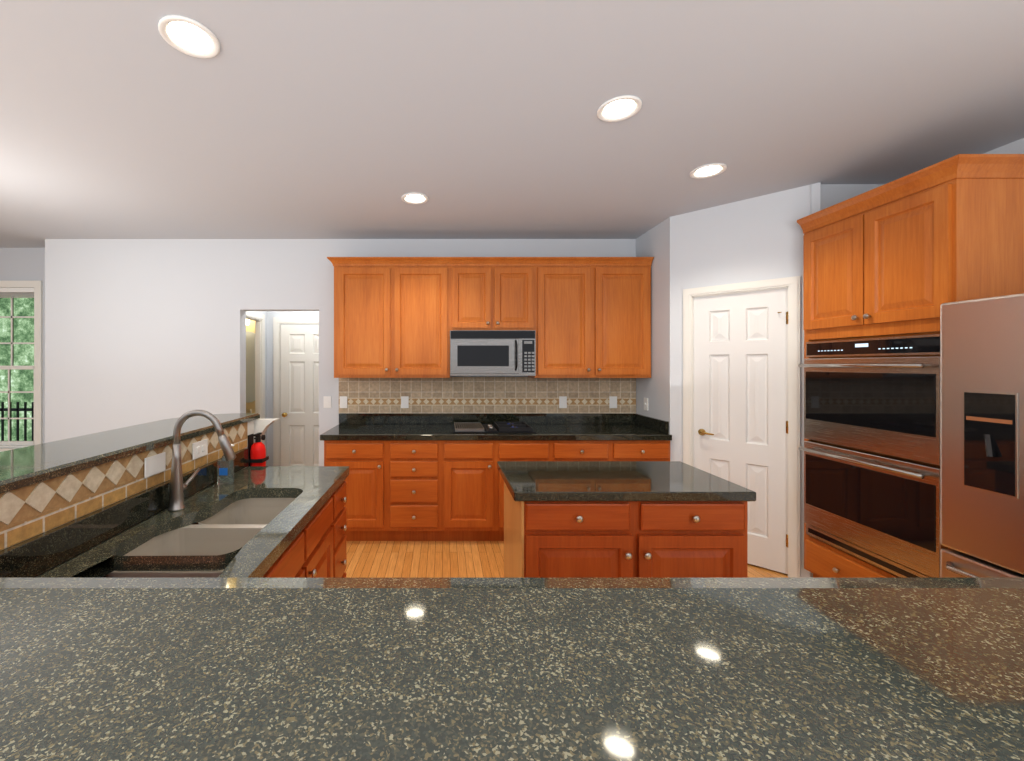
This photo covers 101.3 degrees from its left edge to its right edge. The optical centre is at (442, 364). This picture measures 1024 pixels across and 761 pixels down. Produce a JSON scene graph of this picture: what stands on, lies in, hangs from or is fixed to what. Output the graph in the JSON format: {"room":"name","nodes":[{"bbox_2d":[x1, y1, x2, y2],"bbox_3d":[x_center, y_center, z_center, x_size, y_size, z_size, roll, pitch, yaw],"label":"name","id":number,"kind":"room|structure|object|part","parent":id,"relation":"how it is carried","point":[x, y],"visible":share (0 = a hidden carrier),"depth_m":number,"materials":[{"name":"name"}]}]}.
{"room":"kitchen","nodes":[
{"label":"kitchen","id":0,"kind":"room"},
{"bbox_2d":[0,281,42,451],"bbox_3d":[-4.760,0.047,4.385,1.160,1.855,0.150,0,0,0],"label":"window","id":1,"kind":"structure","parent":0,"point":[21,372],"depth_m":4.41,"materials":[{"name":"white"}]},
{"bbox_3d":[-1.955,0.620,5.138,0.055,0.056,0.064,0,0,0],"label":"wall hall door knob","id":2,"kind":"part","parent":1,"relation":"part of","materials":[{"name":"gold metal"}]},
{"bbox_2d":[0,248,44,442],"bbox_3d":[-4.845,0.130,4.420,1.910,2.720,0.120,0,0,0],"label":"wall","id":3,"kind":"structure","parent":0,"point":[22,264],"depth_m":4.36,"materials":[{"name":"grey paint"}]},
{"bbox_2d":[0,288,33,297],"bbox_3d":[-4.760,-0.757,4.367,0.970,0.101,0.045,0,0,0],"label":"window blind","id":4,"kind":"object","parent":3,"relation":"attached to","point":[16,292],"visible":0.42,"depth_m":4.35,"materials":[{"name":"white fabric"}]},
{"bbox_2d":[246,320,254,412],"bbox_3d":[-2.871,0.130,5.650,1.218,2.720,0.100,0,0,0],"label":"wall","id":5,"kind":"structure","parent":0,"point":[250,327],"depth_m":5.59,"materials":[{"name":"beige paint"}]},
{"bbox_2d":[246,331,254,402],"bbox_3d":[-2.620,0.030,5.582,0.570,0.960,0.015,0,0,0],"label":"mirror","id":6,"kind":"object","parent":5,"relation":"attached to","point":[250,366],"visible":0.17,"depth_m":5.58,"materials":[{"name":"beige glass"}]},
{"bbox_2d":[246,311,264,444],"bbox_3d":[-2.218,0.438,4.735,0.084,2.105,0.720,0,0,0],"label":"door frame","id":7,"kind":"structure","parent":5,"relation":"attached to","point":[258,318],"depth_m":5.01,"materials":[{"name":"white paint"}]},
{"bbox_2d":[45,239,632,465],"bbox_3d":[-0.940,0.130,4.135,5.900,2.720,0.150,0,0,0],"label":"wall","id":8,"kind":"structure","parent":0,"point":[137,332],"depth_m":4.06,"materials":[{"name":"white paint"}]},
{"bbox_2d":[273,317,318,465],"bbox_3d":[-1.665,0.448,5.188,0.900,2.085,0.024,0,0,0],"label":"door frame","id":9,"kind":"structure","parent":8,"relation":"attached to","point":[277,321],"depth_m":5.18,"materials":[{"name":"white paint"}]},
{"bbox_2d":[280,325,318,465],"bbox_3d":[-1.665,0.489,5.188,0.710,1.978,0.035,0,0,0],"label":"door","id":10,"kind":"structure","parent":8,"relation":"attached to","point":[299,392],"depth_m":5.17,"materials":[{"name":"white paint"}]},
{"bbox_2d":[324,396,330,407],"bbox_3d":[-1.125,0.365,4.053,0.075,0.115,0.014,0,0,0],"label":"wall outlet plate","id":11,"kind":"object","parent":8,"relation":"attached to","point":[327,401],"depth_m":4.05,"materials":[{"name":"white plastic"}]},
{"bbox_2d":[332,257,451,380],"bbox_3d":[-0.457,-0.421,3.890,1.045,1.078,0.329,0,0,0],"label":"upper cabinet","id":12,"kind":"object","parent":8,"relation":"attached to","point":[391,313],"depth_m":3.73,"materials":[{"name":"brown wood"}]},
{"bbox_2d":[448,257,503,328],"bbox_3d":[0.297,-0.635,3.879,0.464,0.650,0.351,0,0,0],"label":"upper cabinet","id":13,"kind":"object","parent":8,"relation":"attached to","point":[475,284],"depth_m":3.73,"materials":[{"name":"brown wood"}]},
{"bbox_2d":[448,329,523,376],"bbox_3d":[0.381,-0.104,3.856,0.624,0.405,0.386,0,0,0],"label":"microwave","id":14,"kind":"object","parent":8,"relation":"attached to","point":[471,352],"depth_m":3.70,"materials":[{"name":"silver metal"}]},
{"bbox_2d":[340,413,635,424],"bbox_3d":[0.440,0.525,4.043,2.893,0.102,0.026,0,0,0],"label":"backsplash","id":15,"kind":"structure","parent":8,"relation":"attached to","point":[345,418],"depth_m":4.03,"materials":[{"name":"black stone"}]},
{"bbox_2d":[504,257,539,332],"bbox_3d":[0.650,-0.635,3.879,0.368,0.650,0.351,0,0,0],"label":"upper cabinet","id":16,"kind":"object","parent":8,"relation":"attached to","point":[521,274],"depth_m":3.73,"materials":[{"name":"brown wood"}]},
{"bbox_2d":[524,329,535,376],"bbox_3d":[0.762,-0.104,3.876,0.139,0.405,0.346,0,0,0],"label":"control panel","id":17,"kind":"object","parent":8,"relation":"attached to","point":[529,334],"depth_m":3.71,"materials":[{"name":"metal"}]},
{"bbox_2d":[532,257,653,380],"bbox_3d":[1.358,-0.421,3.890,1.048,1.078,0.329,0,0,0],"label":"upper cabinet","id":18,"kind":"object","parent":8,"relation":"attached to","point":[595,312],"depth_m":3.73,"materials":[{"name":"brown wood"}]},
{"bbox_2d":[0,0,1023,247],"bbox_3d":[-1.150,-1.300,1.900,9.300,0.140,9.000,0,0,0],"label":"ceiling","id":19,"kind":"structure","parent":0,"point":[320,120],"depth_m":2.01,"materials":[{"name":"grey paint"}]},
{"bbox_2d":[158,15,219,58],"bbox_3d":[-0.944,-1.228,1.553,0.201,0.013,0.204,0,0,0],"label":"recessed light","id":20,"kind":"object","parent":19,"relation":"in","point":[211,52],"depth_m":1.55,"materials":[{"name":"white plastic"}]},
{"bbox_2d":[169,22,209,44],"bbox_3d":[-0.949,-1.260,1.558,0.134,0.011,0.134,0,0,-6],"label":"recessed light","id":21,"kind":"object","parent":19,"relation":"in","point":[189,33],"depth_m":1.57,"materials":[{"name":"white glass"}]},
{"bbox_2d":[407,195,422,198],"bbox_3d":[-0.202,-1.260,3.067,0.134,0.011,0.134,0,0,-39],"label":"recessed light","id":22,"kind":"object","parent":19,"relation":"in","point":[410,196],"depth_m":3.09,"materials":[{"name":"white glass"}]},
{"bbox_2d":[401,193,428,203],"bbox_3d":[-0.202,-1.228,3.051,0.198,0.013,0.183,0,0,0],"label":"recessed light","id":23,"kind":"object","parent":19,"relation":"in","point":[425,200],"depth_m":3.07,"materials":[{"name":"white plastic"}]},
{"bbox_2d":[597,95,641,121],"bbox_3d":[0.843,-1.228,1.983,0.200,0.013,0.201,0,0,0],"label":"recessed light","id":24,"kind":"object","parent":19,"relation":"in","point":[600,115],"depth_m":1.99,"materials":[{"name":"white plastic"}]},
{"bbox_2d":[697,166,718,171],"bbox_3d":[1.683,-1.260,2.631,0.134,0.011,0.134,0,0,-6],"label":"recessed light","id":25,"kind":"object","parent":19,"relation":"in","point":[708,168],"depth_m":2.65,"materials":[{"name":"white glass"}]},
{"bbox_2d":[690,163,726,178],"bbox_3d":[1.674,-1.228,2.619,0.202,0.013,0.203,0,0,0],"label":"recessed light","id":26,"kind":"object","parent":19,"relation":"in","point":[724,166],"depth_m":2.64,"materials":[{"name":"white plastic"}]},
{"bbox_2d":[0,570,1023,760],"bbox_3d":[0.193,0.310,0.396,2.613,0.030,0.392,0,0,0],"label":"countertop","id":27,"kind":"structure","parent":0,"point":[96,665],"depth_m":0.40,"materials":[{"name":"grey stone"}]},
{"bbox_2d":[344,541,787,577],"bbox_3d":[-1.150,1.520,1.900,9.300,0.060,9.000,0,0,0],"label":"floor","id":28,"kind":"structure","parent":0,"point":[424,559],"depth_m":3.16,"materials":[{"name":"brown wood"}]},
{"bbox_2d":[300,542,335,569],"bbox_3d":[-0.825,1.190,1.625,0.580,0.600,0.840,0,0,0],"label":"base cabinet","id":29,"kind":"object","parent":28,"relation":"on","point":[323,556],"depth_m":1.85,"materials":[{"name":"red wood"}]},
{"bbox_2d":[316,470,348,569],"bbox_3d":[-0.825,1.056,2.196,0.580,0.868,0.302,0,0,0],"label":"base cabinet","id":30,"kind":"object","parent":28,"relation":"on","point":[331,526],"depth_m":2.09,"materials":[{"name":"red wood"}]},
{"bbox_2d":[0,414,259,493],"bbox_3d":[-1.306,0.310,1.365,0.387,0.030,2.330,0,0,0],"label":"countertop","id":31,"kind":"structure","parent":30,"relation":"on","point":[30,465],"depth_m":1.41,"materials":[{"name":"grey stone"}]},
{"bbox_2d":[248,432,268,465],"bbox_3d":[-1.083,0.553,2.435,0.092,0.303,0.090,0,0,0],"label":"fire extinguisher","id":32,"kind":"object","parent":31,"relation":"attached to","point":[257,456],"visible":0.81,"depth_m":2.41,"materials":[{"name":"red metal"}]},
{"bbox_2d":[52,466,348,569],"bbox_3d":[-0.814,0.599,1.401,0.572,0.046,1.903,0,0,0],"label":"countertop","id":33,"kind":"structure","parent":30,"relation":"on","point":[314,484],"depth_m":1.49,"materials":[{"name":"grey stone"}]},
{"bbox_2d":[164,410,239,513],"bbox_3d":[-0.958,0.377,1.709,0.265,0.397,0.168,0,0,0],"label":"faucet","id":34,"kind":"object","parent":33,"relation":"on","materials":[{"name":"silver metal"}]},
{"bbox_2d":[120,494,315,569],"bbox_3d":[-0.836,0.726,1.595,0.468,0.231,0.706,0,0,0],"label":"sink","id":35,"kind":"object","parent":33,"relation":"in","point":[224,522],"depth_m":1.58,"materials":[{"name":"beige ceramic"}]},
{"bbox_2d":[217,444,233,484],"bbox_3d":[-1.048,0.478,2.009,0.079,0.194,0.043,0,0,0],"label":"soap bottle","id":36,"kind":"object","parent":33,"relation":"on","point":[225,472],"visible":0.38,"depth_m":1.99,"materials":[{"name":"clear plastic"}]},
{"bbox_2d":[320,437,387,540],"bbox_3d":[-0.719,1.056,3.732,0.520,0.868,0.634,0,0,0],"label":"base cabinet","id":37,"kind":"object","parent":28,"relation":"on","point":[366,505],"depth_m":3.42,"materials":[{"name":"brown wood"}]},
{"bbox_2d":[388,437,443,540],"bbox_3d":[-0.237,1.056,3.732,0.446,0.868,0.634,0,0,0],"label":"base cabinet","id":38,"kind":"object","parent":28,"relation":"on","point":[419,441],"depth_m":3.42,"materials":[{"name":"brown wood"}]},
{"bbox_2d":[444,437,551,540],"bbox_3d":[0.443,1.056,3.732,0.912,0.868,0.634,0,0,0],"label":"base cabinet","id":39,"kind":"object","parent":28,"relation":"on","point":[473,482],"depth_m":3.42,"materials":[{"name":"brown wood"}]},
{"bbox_2d":[320,425,671,436],"bbox_3d":[0.440,0.599,3.730,2.893,0.046,0.649,0,0,0],"label":"countertop","id":40,"kind":"structure","parent":39,"relation":"on","point":[339,430],"depth_m":3.53,"materials":[{"name":"black stone"}]},
{"bbox_2d":[452,421,535,432],"bbox_3d":[0.436,0.555,3.735,0.708,0.042,0.470,0,0,0],"label":"cooktop","id":41,"kind":"object","parent":40,"relation":"in","point":[457,426],"depth_m":3.68,"materials":[{"name":"black glass"}]},
{"bbox_2d":[552,437,671,460],"bbox_3d":[1.392,1.056,3.732,0.987,0.868,0.634,0,0,0],"label":"base cabinet","id":42,"kind":"object","parent":28,"relation":"on","point":[563,448],"depth_m":3.42,"materials":[{"name":"brown wood"}]},
{"bbox_2d":[497,461,755,577],"bbox_3d":[0.874,1.033,2.167,1.098,0.914,0.625,0,0,0],"label":"kitchen island","id":43,"kind":"object","parent":28,"relation":"on","point":[621,519],"visible":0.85,"depth_m":1.89,"materials":[{"name":"red wood"}]},
{"bbox_2d":[797,154,1023,577],"bbox_3d":[2.745,0.258,2.360,0.800,2.465,0.880,0,0,0],"label":"tall cabinet","id":44,"kind":"object","parent":28,"relation":"on","point":[889,268],"visible":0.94,"depth_m":2.24,"materials":[{"name":"brown wood"}]},
{"bbox_2d":[798,333,953,577],"bbox_3d":[2.407,0.487,2.385,0.126,1.275,0.758,0,0,0],"label":"oven","id":45,"kind":"object","parent":44,"relation":"in","point":[871,449],"depth_m":2.30,"materials":[{"name":"grey metal"}]},
{"bbox_3d":[2.430,1.260,2.385,0.020,0.190,0.770,0,0,0],"label":"drawer","id":46,"kind":"part","parent":44,"relation":"part of","materials":[{"name":"brown wood"}]},
{"bbox_2d":[940,293,1023,577],"bbox_3d":[2.707,0.590,1.502,0.866,1.760,0.915,0,0,0],"label":"refrigerator","id":47,"kind":"object","parent":28,"relation":"on","point":[981,437],"visible":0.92,"depth_m":1.80,"materials":[{"name":"grey metal"}]},
{"bbox_2d":[633,217,670,460],"bbox_3d":[1.950,0.130,3.754,0.120,2.720,0.611,0,0,0],"label":"wall","id":48,"kind":"structure","parent":0,"point":[656,242],"depth_m":3.61,"materials":[{"name":"white paint"}]},
{"bbox_2d":[644,398,647,410],"bbox_3d":[1.883,0.365,3.850,0.014,0.115,0.075,0,0,0],"label":"wall outlet plate","id":49,"kind":"object","parent":48,"relation":"attached to","point":[645,399],"depth_m":3.83,"materials":[{"name":"white plastic"}]},
{"bbox_2d":[636,414,667,432],"bbox_3d":[1.874,0.525,3.745,0.024,0.102,0.569,0,0,0],"label":"backsplash","id":50,"kind":"structure","parent":48,"relation":"attached to","point":[648,422],"depth_m":3.68,"materials":[{"name":"black stone"}]},
{"bbox_2d":[671,182,820,577],"bbox_3d":[2.264,0.130,3.165,0.923,2.720,0.120,0,0,45],"label":"wall","id":51,"kind":"structure","parent":0,"point":[759,238],"depth_m":3.12,"materials":[{"name":"white paint"}]},
{"bbox_2d":[693,288,787,573],"bbox_3d":[2.240,0.469,3.146,0.587,2.018,0.035,0,0,45],"label":"door","id":52,"kind":"structure","parent":51,"relation":"attached to","point":[740,376],"depth_m":3.09,"materials":[{"name":"white paint"}]},
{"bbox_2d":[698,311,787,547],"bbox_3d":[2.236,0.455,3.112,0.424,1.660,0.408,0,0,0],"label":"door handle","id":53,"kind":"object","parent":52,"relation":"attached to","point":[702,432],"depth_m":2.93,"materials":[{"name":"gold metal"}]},
{"bbox_2d":[683,276,799,577],"bbox_3d":[2.232,0.439,3.137,0.721,2.102,0.084,0,0,45],"label":"door frame","id":54,"kind":"structure","parent":51,"relation":"attached to","point":[792,284],"depth_m":2.90,"materials":[{"name":"white paint"}]},
{"bbox_2d":[810,184,883,577],"bbox_3d":[2.824,0.130,2.888,0.632,2.720,0.120,0,0,0],"label":"wall","id":55,"kind":"structure","parent":0,"point":[831,194],"depth_m":2.83,"materials":[{"name":"white paint"}]},
{"bbox_2d":[984,138,1023,153],"bbox_3d":[3.210,0.130,0.174,0.120,2.720,5.548,0,0,0],"label":"wall","id":56,"kind":"structure","parent":0,"point":[1016,147],"depth_m":2.30,"materials":[{"name":"white paint"}]}
]}

